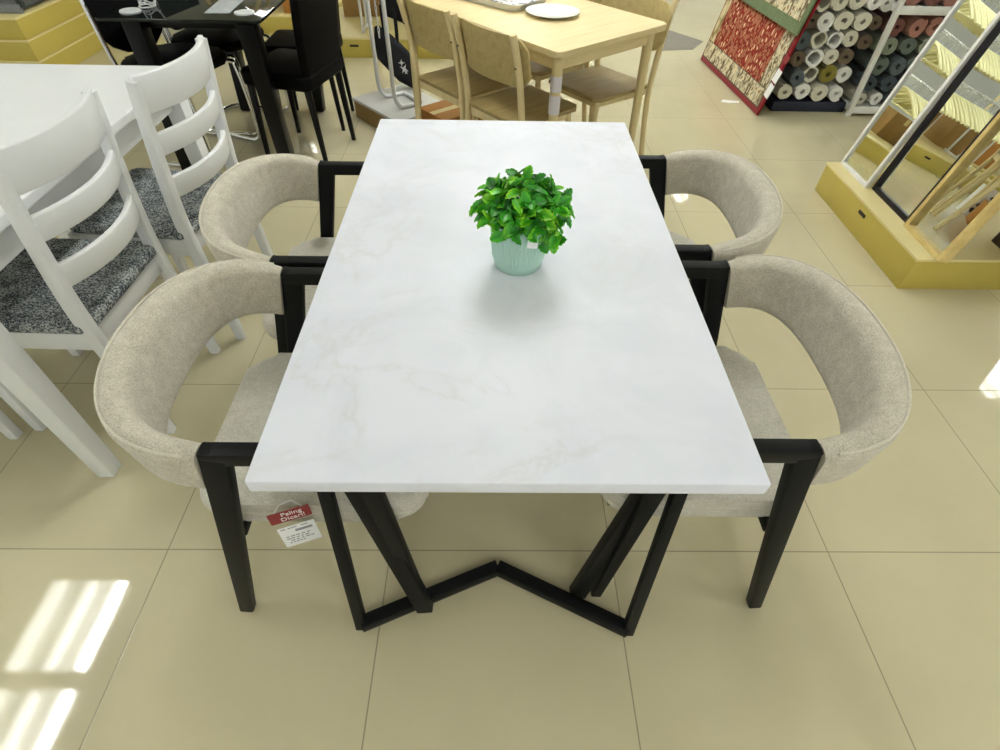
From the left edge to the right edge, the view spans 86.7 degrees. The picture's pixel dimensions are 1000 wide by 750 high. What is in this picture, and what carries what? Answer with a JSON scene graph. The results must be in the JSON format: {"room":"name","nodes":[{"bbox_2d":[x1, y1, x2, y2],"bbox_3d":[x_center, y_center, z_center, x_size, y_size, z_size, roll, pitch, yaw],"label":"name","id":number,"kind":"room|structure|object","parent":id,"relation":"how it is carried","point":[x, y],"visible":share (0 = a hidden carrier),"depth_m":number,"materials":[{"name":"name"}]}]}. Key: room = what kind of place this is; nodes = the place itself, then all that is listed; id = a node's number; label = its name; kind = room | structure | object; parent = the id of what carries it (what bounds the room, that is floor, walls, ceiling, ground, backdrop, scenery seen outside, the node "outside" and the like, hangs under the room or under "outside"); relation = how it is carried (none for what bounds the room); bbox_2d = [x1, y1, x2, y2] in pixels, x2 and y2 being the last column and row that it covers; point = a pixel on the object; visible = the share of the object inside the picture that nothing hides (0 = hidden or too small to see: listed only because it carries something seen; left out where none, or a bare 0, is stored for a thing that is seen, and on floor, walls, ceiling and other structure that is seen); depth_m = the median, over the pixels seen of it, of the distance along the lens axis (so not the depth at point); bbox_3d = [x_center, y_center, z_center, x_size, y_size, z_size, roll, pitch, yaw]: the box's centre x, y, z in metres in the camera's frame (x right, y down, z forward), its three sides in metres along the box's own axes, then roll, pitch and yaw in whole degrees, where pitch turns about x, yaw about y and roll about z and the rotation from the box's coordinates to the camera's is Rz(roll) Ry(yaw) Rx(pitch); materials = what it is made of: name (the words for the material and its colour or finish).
{"room":"store","nodes":[
{"label":"store","id":0,"kind":"room"},
{"bbox_2d":[0,0,999,749],"bbox_3d":[-0.033,-1.567,3.449,24.000,0.100,21.000,0,47,-1],"label":"floor","id":1,"kind":"structure","parent":0,"point":[876,626],"depth_m":1.40,"materials":[{"name":"beige tile"}]},
{"bbox_2d":[0,350,82,438],"bbox_3d":[-1.793,-0.253,1.490,0.520,0.916,0.410,0,47,-2],"label":"dining chair","id":2,"kind":"object","parent":1,"relation":"on","point":[8,428],"visible":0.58,"depth_m":1.67,"materials":[{"name":"white paint"}]},
{"bbox_2d":[0,31,108,64],"bbox_3d":[-3.745,-2.835,4.400,0.982,0.129,1.825,0,47,-1],"label":"podium","id":3,"kind":"object","parent":1,"relation":"on","point":[81,49],"visible":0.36,"depth_m":4.06,"materials":[{"name":"yellow laminate"}]},
{"bbox_2d":[0,12,93,60],"bbox_3d":[-3.743,-2.924,4.305,0.982,0.129,1.825,0,47,-1],"label":"podium","id":4,"kind":"object","parent":3,"relation":"on","point":[40,46],"visible":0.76,"depth_m":3.80,"materials":[{"name":"yellow laminate"}]},
{"bbox_2d":[0,0,84,39],"bbox_3d":[-3.741,-3.013,4.210,0.982,0.129,1.825,0,47,-1],"label":"podium","id":5,"kind":"object","parent":4,"relation":"on","point":[38,18],"visible":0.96,"depth_m":3.73,"materials":[{"name":"yellow laminate"}]},
{"bbox_2d":[0,0,43,13],"bbox_3d":[-3.733,-3.401,3.799,0.985,1.000,1.615,0,47,-1],"label":"display rack","id":6,"kind":"object","parent":5,"relation":"on","point":[6,6],"visible":1,"depth_m":3.61,"materials":[{"name":"grey metal"}]},
{"bbox_2d":[0,0,43,8],"bbox_3d":[-3.741,-3.073,4.149,0.920,0.012,1.560,0,47,-1],"label":"shelf","id":7,"kind":"object","parent":6,"relation":"attached to","point":[28,3],"depth_m":3.72,"materials":[{"name":"grey wood"}]},
{"bbox_2d":[0,63,208,476],"bbox_3d":[-1.550,-0.397,1.743,0.820,0.751,1.260,0,47,-1],"label":"table","id":8,"kind":"object","parent":1,"relation":"on","point":[32,96],"visible":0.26,"depth_m":1.56,"materials":[{"name":"paint"}]},
{"bbox_2d":[0,86,220,433],"bbox_3d":[-1.233,-0.271,1.519,0.520,0.916,0.410,2,47,0],"label":"dining chair","id":9,"kind":"object","parent":1,"relation":"on","point":[56,293],"visible":0.85,"depth_m":1.38,"materials":[{"name":"white paint"}]},
{"bbox_2d":[79,0,260,166],"bbox_3d":[-1.701,-1.650,2.751,0.480,0.981,0.480,14,48,11],"label":"chair","id":10,"kind":"object","parent":1,"relation":"on","point":[112,33],"visible":0.42,"depth_m":2.69,"materials":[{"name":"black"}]},
{"bbox_2d":[68,35,273,339],"bbox_3d":[-1.138,-0.604,1.832,0.520,0.916,0.410,5,47,3],"label":"dining chair","id":11,"kind":"object","parent":1,"relation":"on","point":[171,200],"visible":0.73,"depth_m":1.66,"materials":[{"name":"white paint"}]},
{"bbox_2d":[95,0,325,169],"bbox_3d":[-1.416,-1.744,3.004,0.720,0.763,1.240,0,47,-1],"label":"glass table","id":12,"kind":"object","parent":1,"relation":"on","point":[137,23],"visible":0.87,"depth_m":2.47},
{"bbox_2d":[138,0,155,7],"bbox_3d":[-1.617,-1.722,2.394,0.091,0.099,0.090,0,47,-1],"label":"wire stand","id":13,"kind":"object","parent":12,"relation":"on","point":[151,4],"visible":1,"depth_m":2.42,"materials":[{"name":"metal"}]},
{"bbox_2d":[204,0,242,13],"bbox_3d":[-1.284,-1.774,2.519,0.110,0.003,0.420,-2,47,-3],"label":"table runner","id":14,"kind":"object","parent":12,"relation":"on","point":[221,6],"visible":1,"depth_m":2.44,"materials":[{"name":"grey fabric"}]},
{"bbox_2d":[161,27,290,135],"bbox_3d":[-1.633,-1.962,3.044,0.480,0.981,0.480,8,47,6],"label":"chair","id":15,"kind":"object","parent":1,"relation":"on","point":[228,40],"visible":0.34,"depth_m":2.98,"materials":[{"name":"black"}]},
{"bbox_2d":[93,259,428,611],"bbox_3d":[-0.441,0.151,1.273,0.570,0.725,0.563,0,47,-1],"label":"armchair","id":16,"kind":"object","parent":1,"relation":"on","point":[141,371],"visible":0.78,"depth_m":1.08,"materials":[{"name":"beige fabric"}]},
{"bbox_2d":[266,500,321,546],"bbox_3d":[-0.420,0.304,1.088,0.079,0.153,0.013,-14,49,-14],"label":"price card","id":17,"kind":"object","parent":16,"relation":"hanging from","point":[305,531],"visible":1,"depth_m":1.09,"materials":[{"name":"red"}]},
{"bbox_2d":[281,523,314,542],"bbox_3d":[-0.420,0.330,1.109,0.060,0.061,0.001,-15,49,-14],"label":"print","id":18,"kind":"object","parent":17,"relation":"attached to","point":[307,526],"depth_m":1.11},
{"bbox_2d":[184,0,342,33],"bbox_3d":[-2.143,-3.354,4.910,1.290,0.141,0.780,0,47,-1],"label":"podium","id":19,"kind":"object","parent":1,"relation":"on","point":[278,20],"visible":0.02,"depth_m":4.65,"materials":[{"name":"yellow laminate"}]},
{"bbox_2d":[282,0,290,12],"bbox_3d":[-1.754,-3.348,4.610,0.260,0.301,0.221,3,47,1],"label":"carton","id":20,"kind":"object","parent":19,"relation":"on","point":[286,5],"visible":0.24,"depth_m":4.61,"materials":[{"name":"brown cardboard"}]},
{"bbox_2d":[199,153,364,352],"bbox_3d":[-0.485,-0.243,1.641,0.538,0.725,0.560,0,47,-1],"label":"armchair","id":21,"kind":"object","parent":1,"relation":"on","point":[234,205],"visible":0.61,"depth_m":1.48,"materials":[{"name":"beige fabric"}]},
{"bbox_2d":[240,0,355,160],"bbox_3d":[-1.076,-1.686,2.784,0.468,1.003,0.400,12,48,9],"label":"chair","id":22,"kind":"object","parent":1,"relation":"on","point":[316,59],"visible":0.85,"depth_m":2.73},
{"bbox_2d":[265,0,354,130],"bbox_3d":[-1.126,-1.996,3.073,0.468,1.003,0.360,0,47,-1],"label":"chair","id":23,"kind":"object","parent":1,"relation":"on","point":[282,38],"visible":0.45,"depth_m":3.16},
{"bbox_2d":[339,7,447,58],"bbox_3d":[-0.567,-2.956,4.571,1.780,0.141,0.936,0,47,-1],"label":"podium","id":24,"kind":"object","parent":1,"relation":"on","point":[356,44],"visible":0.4,"depth_m":4.28,"materials":[{"name":"yellow laminate"}]},
{"bbox_2d":[342,0,379,16],"bbox_3d":[-1.204,-3.328,4.575,0.300,0.341,0.261,-1,47,-2],"label":"carton","id":25,"kind":"object","parent":24,"relation":"on","point":[350,7],"visible":0.67,"depth_m":4.57,"materials":[{"name":"brown cardboard"}]},
{"bbox_2d":[357,0,372,33],"bbox_3d":[-0.476,-3.316,3.977,1.280,1.221,0.440,0,47,-1],"label":"rail","id":26,"kind":"object","parent":24,"relation":"on","point":[363,27],"visible":0.35,"depth_m":4.26,"materials":[{"name":"metal"}]},
{"bbox_2d":[365,0,421,108],"bbox_3d":[-0.622,-2.086,2.962,0.195,1.064,0.235,-27,53,-24],"label":"stand","id":27,"kind":"object","parent":1,"relation":"on","point":[394,94],"visible":0.95,"depth_m":3.11,"materials":[{"name":"metal"}]},
{"bbox_2d":[380,0,402,22],"bbox_3d":[-0.645,-2.347,3.139,0.175,0.469,0.064,0,47,-1],"label":"tote bag","id":28,"kind":"object","parent":27,"relation":"hanging from","point":[390,4],"visible":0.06,"depth_m":3.22,"materials":[{"name":"black fabric"}]},
{"bbox_2d":[374,5,412,87],"bbox_3d":[-0.662,-2.063,3.353,0.255,0.472,0.066,0,47,-1],"label":"tote bag","id":29,"kind":"object","parent":27,"relation":"hanging from","point":[402,73],"visible":0.79,"depth_m":3.35,"materials":[{"name":"black fabric"}]},
{"bbox_2d":[352,83,438,127],"bbox_3d":[-0.632,-1.694,3.405,0.400,0.120,0.515,-33,56,-28],"label":"plinth","id":30,"kind":"object","parent":1,"relation":"on","point":[371,107],"visible":0.48,"depth_m":3.36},
{"bbox_2d":[421,100,481,119],"bbox_3d":[-0.234,-1.595,3.293,0.460,0.161,0.261,-31,55,-27],"label":"carton","id":31,"kind":"object","parent":1,"relation":"on","point":[441,110],"visible":0.06,"depth_m":3.17,"materials":[{"name":"brown cardboard"}]},
{"bbox_2d":[397,0,511,119],"bbox_3d":[-0.190,-1.474,2.733,0.461,0.818,0.448,-31,55,-27],"label":"wooden chair","id":32,"kind":"object","parent":1,"relation":"on","point":[432,29],"visible":0.62,"depth_m":2.54,"materials":[{"name":"brown wood"}]},
{"bbox_2d":[245,119,770,637],"bbox_3d":[0.005,-0.054,1.457,0.746,0.754,1.272,0,47,-1],"label":"dining table","id":33,"kind":"object","parent":1,"relation":"on","point":[417,363],"visible":0.98,"depth_m":0.96,"materials":[{"name":"white stone"}]},
{"bbox_2d":[469,165,574,275],"bbox_3d":[0.044,-0.303,1.039,0.194,0.197,0.195,13,48,11],"label":"potted plant","id":34,"kind":"object","parent":33,"relation":"on","point":[524,229],"visible":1,"depth_m":0.99,"materials":[{"name":"green plant"}]},
{"bbox_2d":[450,12,576,121],"bbox_3d":[0.087,-1.226,2.507,0.461,0.818,0.448,-31,55,-27],"label":"wooden chair","id":35,"kind":"object","parent":1,"relation":"on","point":[500,57],"visible":0.7,"depth_m":2.27,"materials":[{"name":"brown wood"}]},
{"bbox_2d":[403,0,666,143],"bbox_3d":[0.105,-1.503,2.810,0.700,0.750,1.200,-31,55,-27],"label":"wooden table","id":36,"kind":"object","parent":1,"relation":"on","point":[598,31],"visible":0.7,"depth_m":2.34,"materials":[{"name":"brown wood"}]},
{"bbox_2d":[466,0,545,10],"bbox_3d":[0.015,-1.857,2.605,0.408,0.029,0.286,34,55,27],"label":"serving tray","id":37,"kind":"object","parent":36,"relation":"on","point":[508,5],"visible":1,"depth_m":2.53,"materials":[{"name":"white ceramic"}]},
{"bbox_2d":[526,3,579,18],"bbox_3d":[0.243,-1.673,2.446,0.252,0.018,0.252,0,47,-1],"label":"plate","id":38,"kind":"object","parent":36,"relation":"on","point":[544,10],"visible":1,"depth_m":2.46,"materials":[{"name":"white ceramic"}]},
{"bbox_2d":[530,0,601,121],"bbox_3d":[0.244,-1.747,2.998,0.461,0.818,0.448,-31,55,-27],"label":"wooden chair","id":39,"kind":"object","parent":1,"relation":"on","point":[539,72],"visible":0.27,"depth_m":2.85,"materials":[{"name":"brown wood"}]},
{"bbox_2d":[549,0,678,154],"bbox_3d":[0.523,-1.480,2.754,0.461,0.818,0.448,-29,54,-25],"label":"wooden chair","id":40,"kind":"object","parent":1,"relation":"on","point":[596,86],"visible":0.66,"depth_m":2.64,"materials":[{"name":"brown wood"}]},
{"bbox_2d":[662,30,702,50],"bbox_3d":[1.644,-2.993,4.747,0.346,0.002,0.691,11,48,9],"label":"rug","id":41,"kind":"object","parent":1,"relation":"on","point":[674,40],"depth_m":4.71,"materials":[{"name":"grey fabric"}]},
{"bbox_2d":[638,149,782,314],"bbox_3d":[0.449,-0.285,1.700,0.570,0.725,0.563,0,47,-1],"label":"armchair","id":42,"kind":"object","parent":1,"relation":"on","point":[749,200],"visible":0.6,"depth_m":1.51,"materials":[{"name":"beige fabric"}]},
{"bbox_2d":[721,99,738,102],"bbox_3d":[1.633,-1.940,3.761,0.126,0.003,0.056,12,48,10],"label":"paper scrap","id":43,"kind":"object","parent":1,"relation":"on","point":[723,100],"visible":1,"depth_m":3.76,"materials":[{"name":"white paper"}]},
{"bbox_2d":[591,254,911,608],"bbox_3d":[0.481,0.139,1.304,0.530,0.725,0.595,0,47,-1],"label":"armchair","id":44,"kind":"object","parent":1,"relation":"on","point":[865,375],"visible":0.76,"depth_m":1.10,"materials":[{"name":"beige fabric"}]},
{"bbox_2d":[765,92,845,111],"bbox_3d":[2.122,-2.268,3.493,0.544,0.860,0.431,0,47,-1],"label":"stack base","id":45,"kind":"object","parent":1,"relation":"on","point":[806,104],"visible":0.16,"depth_m":3.64,"materials":[{"name":"grey"}]},
{"bbox_2d":[772,77,791,98],"bbox_3d":[1.920,-2.045,3.702,0.094,0.094,0.364,-1,47,-2],"label":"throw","id":46,"kind":"object","parent":45,"relation":"on","point":[782,89],"visible":0.43,"depth_m":3.59,"materials":[{"name":"beige fabric"}]},
{"bbox_2d":[781,62,804,85],"bbox_3d":[1.968,-2.092,3.625,0.092,0.096,0.364,1,47,0],"label":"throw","id":47,"kind":"object","parent":46,"relation":"on","point":[794,75],"visible":0.51,"depth_m":3.52,"materials":[{"name":"fabric"}]},
{"bbox_2d":[788,48,804,66],"bbox_3d":[1.914,-2.175,3.548,0.091,0.090,0.363,-2,47,-3],"label":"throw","id":48,"kind":"object","parent":47,"relation":"on","point":[797,57],"visible":0.38,"depth_m":3.42,"materials":[{"name":"brown fabric"}]},
{"bbox_2d":[795,30,810,49],"bbox_3d":[1.910,-2.242,3.477,0.095,0.099,0.364,-2,47,-3],"label":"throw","id":49,"kind":"object","parent":48,"relation":"on","point":[804,40],"visible":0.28,"depth_m":3.36,"materials":[{"name":"fabric"}]},
{"bbox_2d":[806,12,819,28],"bbox_3d":[1.942,-2.321,3.406,0.087,0.083,0.363,3,47,1],"label":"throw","id":50,"kind":"object","parent":49,"relation":"on","point":[812,23],"visible":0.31,"depth_m":3.29,"materials":[{"name":"brown fabric"}]},
{"bbox_2d":[816,0,830,11],"bbox_3d":[1.955,-2.380,3.324,0.100,0.095,0.364,1,47,0],"label":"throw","id":51,"kind":"object","parent":50,"relation":"on","point":[823,5],"visible":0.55,"depth_m":3.23,"materials":[{"name":"beige fabric"}]},
{"bbox_2d":[780,75,810,98],"bbox_3d":[2.028,-2.039,3.691,0.112,0.100,0.363,0,47,-2],"label":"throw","id":52,"kind":"object","parent":45,"relation":"on","point":[802,90],"visible":0.48,"depth_m":3.58,"materials":[{"name":"white fabric"}]},
{"bbox_2d":[798,62,818,81],"bbox_3d":[2.052,-2.122,3.632,0.106,0.100,0.364,1,47,-1],"label":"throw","id":53,"kind":"object","parent":52,"relation":"on","point":[810,74],"visible":0.44,"depth_m":3.53,"materials":[{"name":"beige fabric"}]},
{"bbox_2d":[801,45,823,67],"bbox_3d":[2.033,-2.172,3.542,0.114,0.107,0.364,2,47,0],"label":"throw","id":54,"kind":"object","parent":53,"relation":"on","point":[813,57],"visible":0.44,"depth_m":3.44,"materials":[{"name":"white fabric"}]},
{"bbox_2d":[805,27,827,48],"bbox_3d":[2.018,-2.253,3.482,0.107,0.103,0.364,0,47,-2],"label":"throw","id":55,"kind":"object","parent":54,"relation":"on","point":[818,38],"visible":0.44,"depth_m":3.38,"materials":[{"name":"beige fabric"}]},
{"bbox_2d":[815,10,834,31],"bbox_3d":[2.013,-2.309,3.397,0.098,0.105,0.364,1,47,0],"label":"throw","id":56,"kind":"object","parent":55,"relation":"on","point":[825,21],"visible":0.44,"depth_m":3.27,"materials":[{"name":"white fabric"}]},
{"bbox_2d":[828,0,848,10],"bbox_3d":[2.037,-2.384,3.313,0.108,0.101,0.364,-2,47,-3],"label":"throw","id":57,"kind":"object","parent":56,"relation":"on","point":[835,5],"visible":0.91,"depth_m":3.21,"materials":[{"name":"beige fabric"}]},
{"bbox_2d":[804,78,828,100],"bbox_3d":[2.155,-2.027,3.690,0.114,0.103,0.364,2,47,1],"label":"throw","id":58,"kind":"object","parent":45,"relation":"on","point":[819,90],"visible":0.46,"depth_m":3.57,"materials":[{"name":"beige fabric"}]},
{"bbox_2d":[816,61,836,82],"bbox_3d":[2.163,-2.118,3.620,0.108,0.107,0.364,-1,47,-2],"label":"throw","id":59,"kind":"object","parent":58,"relation":"on","point":[826,73],"visible":0.41,"depth_m":3.50,"materials":[{"name":"yellow fabric"}]},
{"bbox_2d":[820,44,838,64],"bbox_3d":[2.129,-2.179,3.538,0.097,0.089,0.364,-1,47,-1],"label":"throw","id":60,"kind":"object","parent":59,"relation":"on","point":[830,55],"visible":0.42,"depth_m":3.42,"materials":[{"name":"beige fabric"}]},
{"bbox_2d":[824,26,843,48],"bbox_3d":[2.115,-2.252,3.483,0.101,0.096,0.364,-2,47,-3],"label":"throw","id":61,"kind":"object","parent":60,"relation":"on","point":[835,37],"visible":0.43,"depth_m":3.37,"materials":[{"name":"white fabric"}]},
{"bbox_2d":[826,8,853,30],"bbox_3d":[2.126,-2.309,3.390,0.113,0.106,0.364,2,47,1],"label":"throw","id":62,"kind":"object","parent":61,"relation":"on","point":[844,18],"visible":0.46,"depth_m":3.27,"materials":[{"name":"beige fabric"}]},
{"bbox_2d":[846,0,866,9],"bbox_3d":[2.171,-2.393,3.321,0.109,0.099,0.364,2,47,2],"label":"throw","id":63,"kind":"object","parent":62,"relation":"on","point":[853,4],"visible":0.92,"depth_m":3.21,"materials":[{"name":"beige fabric"}]},
{"bbox_2d":[822,80,842,101],"bbox_3d":[2.258,-2.024,3.699,0.090,0.094,0.364,-1,47,-2],"label":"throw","id":64,"kind":"object","parent":45,"relation":"on","point":[835,92],"visible":0.43,"depth_m":3.58,"materials":[{"name":"white fabric"}]},
{"bbox_2d":[832,61,851,82],"bbox_3d":[2.273,-2.120,3.635,0.111,0.097,0.363,1,47,0],"label":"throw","id":65,"kind":"object","parent":64,"relation":"on","point":[844,72],"visible":0.44,"depth_m":3.51,"materials":[{"name":"white fabric"}]},
{"bbox_2d":[835,44,853,65],"bbox_3d":[2.231,-2.177,3.543,0.095,0.091,0.363,1,47,0],"label":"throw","id":66,"kind":"object","parent":65,"relation":"on","point":[846,55],"visible":0.39,"depth_m":3.42,"materials":[{"name":"brown fabric"}]},
{"bbox_2d":[840,27,857,46],"bbox_3d":[2.213,-2.260,3.480,0.096,0.091,0.364,-1,47,-2],"label":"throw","id":67,"kind":"object","parent":66,"relation":"on","point":[850,38],"visible":0.47,"depth_m":3.36,"materials":[{"name":"beige fabric"}]},
{"bbox_2d":[845,6,871,30],"bbox_3d":[2.245,-2.309,3.392,0.110,0.098,0.364,3,47,1],"label":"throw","id":68,"kind":"object","parent":67,"relation":"on","point":[862,18],"visible":0.43,"depth_m":3.27,"materials":[{"name":"beige fabric"}]},
{"bbox_2d":[863,0,883,9],"bbox_3d":[2.264,-2.382,3.315,0.106,0.094,0.363,2,47,0],"label":"throw","id":69,"kind":"object","parent":68,"relation":"on","point":[870,4],"visible":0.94,"depth_m":3.21,"materials":[{"name":"white fabric"}]},
{"bbox_2d":[849,26,872,48],"bbox_3d":[2.322,-2.240,3.482,0.086,0.078,0.363,2,47,1],"label":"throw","id":70,"kind":"object","parent":45,"relation":"on","point":[864,40],"visible":0.44,"depth_m":3.37,"materials":[{"name":"brown fabric"}]},
{"bbox_2d":[861,6,881,29],"bbox_3d":[2.341,-2.321,3.421,0.083,0.078,0.363,2,47,1],"label":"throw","id":71,"kind":"object","parent":70,"relation":"on","point":[876,22],"visible":0.4,"depth_m":3.31,"materials":[{"name":"brown fabric"}]},
{"bbox_2d":[878,0,894,11],"bbox_3d":[2.362,-2.388,3.346,0.079,0.084,0.364,3,47,1],"label":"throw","id":72,"kind":"object","parent":71,"relation":"on","point":[886,5],"visible":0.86,"depth_m":3.23,"materials":[{"name":"white fabric"}]},
{"bbox_2d":[832,0,953,115],"bbox_3d":[2.837,-2.396,3.257,0.930,1.400,0.430,0,47,-1],"label":"shelf unit","id":73,"kind":"object","parent":1,"relation":"on","point":[898,8],"visible":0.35,"depth_m":3.31,"materials":[{"name":"grey metal"}]},
{"bbox_2d":[833,79,866,103],"bbox_3d":[2.437,-1.995,3.708,0.077,0.071,0.343,-1,47,-2],"label":"throw","id":74,"kind":"object","parent":73,"relation":"on","point":[849,89],"visible":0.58,"depth_m":3.66,"materials":[{"name":"grey fabric"}]},
{"bbox_2d":[846,60,876,90],"bbox_3d":[2.460,-2.053,3.634,0.096,0.089,0.343,3,47,1],"label":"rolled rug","id":75,"kind":"object","parent":74,"relation":"on","point":[858,71],"visible":0.71,"depth_m":3.58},
{"bbox_2d":[851,46,888,75],"bbox_3d":[2.469,-2.123,3.552,0.096,0.106,0.343,2,47,1],"label":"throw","id":76,"kind":"object","parent":75,"relation":"on","point":[862,56],"visible":0.79,"depth_m":3.50,"materials":[{"name":"fabric"}]},
{"bbox_2d":[863,28,897,54],"bbox_3d":[2.465,-2.207,3.476,0.095,0.098,0.343,-1,47,-2],"label":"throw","id":77,"kind":"object","parent":76,"relation":"on","point":[891,44],"visible":0.52,"depth_m":3.39,"materials":[{"name":"green fabric"}]},
{"bbox_2d":[870,8,904,36],"bbox_3d":[2.474,-2.280,3.410,0.081,0.095,0.343,2,47,1],"label":"throw","id":78,"kind":"object","parent":77,"relation":"on","point":[899,24],"visible":0.56,"depth_m":3.33,"materials":[{"name":"red fabric"}]},
{"bbox_2d":[847,78,882,104],"bbox_3d":[2.528,-1.988,3.696,0.091,0.079,0.343,-1,47,-2],"label":"throw","id":79,"kind":"object","parent":73,"relation":"on","point":[874,97],"visible":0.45,"depth_m":3.59,"materials":[{"name":"white fabric"}]},
{"bbox_2d":[859,64,896,91],"bbox_3d":[2.569,-2.047,3.620,0.109,0.092,0.343,2,47,0],"label":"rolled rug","id":80,"kind":"object","parent":79,"relation":"on","point":[886,81],"visible":0.49,"depth_m":3.51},
{"bbox_2d":[884,52,906,75],"bbox_3d":[2.578,-2.119,3.550,0.099,0.103,0.343,0,47,-1],"label":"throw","id":81,"kind":"object","parent":80,"relation":"on","point":[897,64],"visible":0.43,"depth_m":3.44,"materials":[{"name":"fabric"}]},
{"bbox_2d":[894,32,916,54],"bbox_3d":[2.593,-2.208,3.479,0.106,0.092,0.343,1,47,2],"label":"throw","id":82,"kind":"object","parent":81,"relation":"on","point":[906,44],"visible":0.43,"depth_m":3.37,"materials":[{"name":"fabric"}]},
{"bbox_2d":[889,10,927,37],"bbox_3d":[2.572,-2.264,3.392,0.097,0.100,0.343,-2,47,-3],"label":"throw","id":83,"kind":"object","parent":82,"relation":"on","point":[915,25],"visible":0.5,"depth_m":3.29,"materials":[{"name":"red fabric"}]},
{"bbox_2d":[874,86,891,102],"bbox_3d":[2.635,-2.001,3.711,0.081,0.080,0.343,-1,47,-2],"label":"throw","id":84,"kind":"object","parent":73,"relation":"on","point":[885,94],"visible":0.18,"depth_m":3.60,"materials":[{"name":"black fabric"}]},
{"bbox_2d":[892,72,904,88],"bbox_3d":[2.683,-2.056,3.640,0.089,0.098,0.343,1,47,-1],"label":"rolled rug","id":85,"kind":"object","parent":84,"relation":"on","point":[899,76],"visible":0.02,"depth_m":3.53,"materials":[{"name":"fabric"}]},
{"bbox_2d":[893,50,917,70],"bbox_3d":[2.694,-2.138,3.561,0.105,0.097,0.343,1,47,-1],"label":"throw","id":86,"kind":"object","parent":85,"relation":"on","point":[909,58],"visible":0.12,"depth_m":3.45,"materials":[{"name":"grey fabric"}]},
{"bbox_2d":[913,33,930,53],"bbox_3d":[2.705,-2.209,3.481,0.098,0.097,0.343,-1,47,-2],"label":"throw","id":87,"kind":"object","parent":86,"relation":"on","point":[922,39],"visible":0.09,"depth_m":3.37,"materials":[{"name":"green fabric"}]},
{"bbox_2d":[919,15,943,35],"bbox_3d":[2.692,-2.283,3.402,0.098,0.100,0.343,-1,47,-2],"label":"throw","id":88,"kind":"object","parent":87,"relation":"on","point":[934,21],"visible":0.33,"depth_m":3.29,"materials":[{"name":"red fabric"}]},
{"bbox_2d":[897,0,920,5],"bbox_3d":[2.487,-2.379,3.278,0.099,0.096,0.343,2,47,1],"label":"throw","id":89,"kind":"object","parent":73,"relation":"on","point":[907,2],"visible":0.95,"depth_m":3.18,"materials":[{"name":"fabric"}]},
{"bbox_2d":[919,0,940,5],"bbox_3d":[2.582,-2.378,3.278,0.100,0.100,0.343,-2,47,-3],"label":"throw","id":90,"kind":"object","parent":73,"relation":"on","point":[924,2],"visible":0.94,"depth_m":3.18,"materials":[{"name":"fabric"}]},
{"bbox_2d":[938,0,956,5],"bbox_3d":[2.709,-2.377,3.281,0.100,0.096,0.343,0,47,-1],"label":"throw","id":91,"kind":"object","parent":73,"relation":"on","point":[942,2],"visible":0.87,"depth_m":3.19,"materials":[{"name":"pink fabric"}]},
{"bbox_2d":[815,162,999,289],"bbox_3d":[2.322,-0.743,2.555,1.200,0.153,0.884,0,47,-1],"label":"podium","id":92,"kind":"object","parent":1,"relation":"on","point":[879,230],"visible":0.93,"depth_m":2.33,"materials":[{"name":"yellow laminate"}]},
{"bbox_2d":[840,0,999,187],"bbox_3d":[1.942,-1.430,2.251,0.289,1.225,0.272,0,47,-1],"label":"framed mirror","id":93,"kind":"object","parent":92,"relation":"on","point":[968,23],"visible":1,"depth_m":2.38,"materials":[{"name":"silver glass"}]},
{"bbox_2d":[872,20,999,222],"bbox_3d":[1.958,-1.212,2.042,0.253,1.232,0.328,0,47,-1],"label":"framed mirror","id":94,"kind":"object","parent":92,"relation":"on","point":[970,103],"visible":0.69,"depth_m":2.25,"materials":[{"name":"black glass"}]},
{"bbox_2d":[903,112,999,262],"bbox_3d":[1.946,-0.982,1.830,0.272,1.237,0.278,0,47,-1],"label":"framed mirror","id":95,"kind":"object","parent":92,"relation":"on","point":[967,197],"visible":1,"depth_m":2.13,"materials":[{"name":"brown wood"}]},
{"bbox_2d":[991,232,999,247],"bbox_3d":[2.234,-0.809,1.769,0.201,1.091,0.385,0,47,-1],"label":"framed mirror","id":96,"kind":"object","parent":92,"relation":"on","point":[996,240],"visible":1,"depth_m":2.27,"materials":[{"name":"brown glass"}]},
{"bbox_3d":[1.921,-2.718,3.442,0.342,1.547,1.169,-2,47,-3],"label":"rack","id":97,"kind":"object","parent":1,"relation":"on","visible":0},
{"bbox_2d":[701,0,820,114],"bbox_3d":[1.871,-2.695,3.432,0.321,1.517,1.208,-2,47,-3],"label":"rug","id":98,"kind":"object","parent":97,"relation":"hanging from","point":[746,49],"visible":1,"depth_m":3.73,"materials":[{"name":"red fabric"}]},
{"bbox_2d":[742,0,816,35],"bbox_3d":[1.893,-2.847,3.249,0.226,1.052,1.118,-2,47,-3],"label":"rug","id":99,"kind":"object","parent":97,"relation":"hanging from","point":[791,15],"visible":1,"depth_m":3.33,"materials":[{"name":"green fabric"}]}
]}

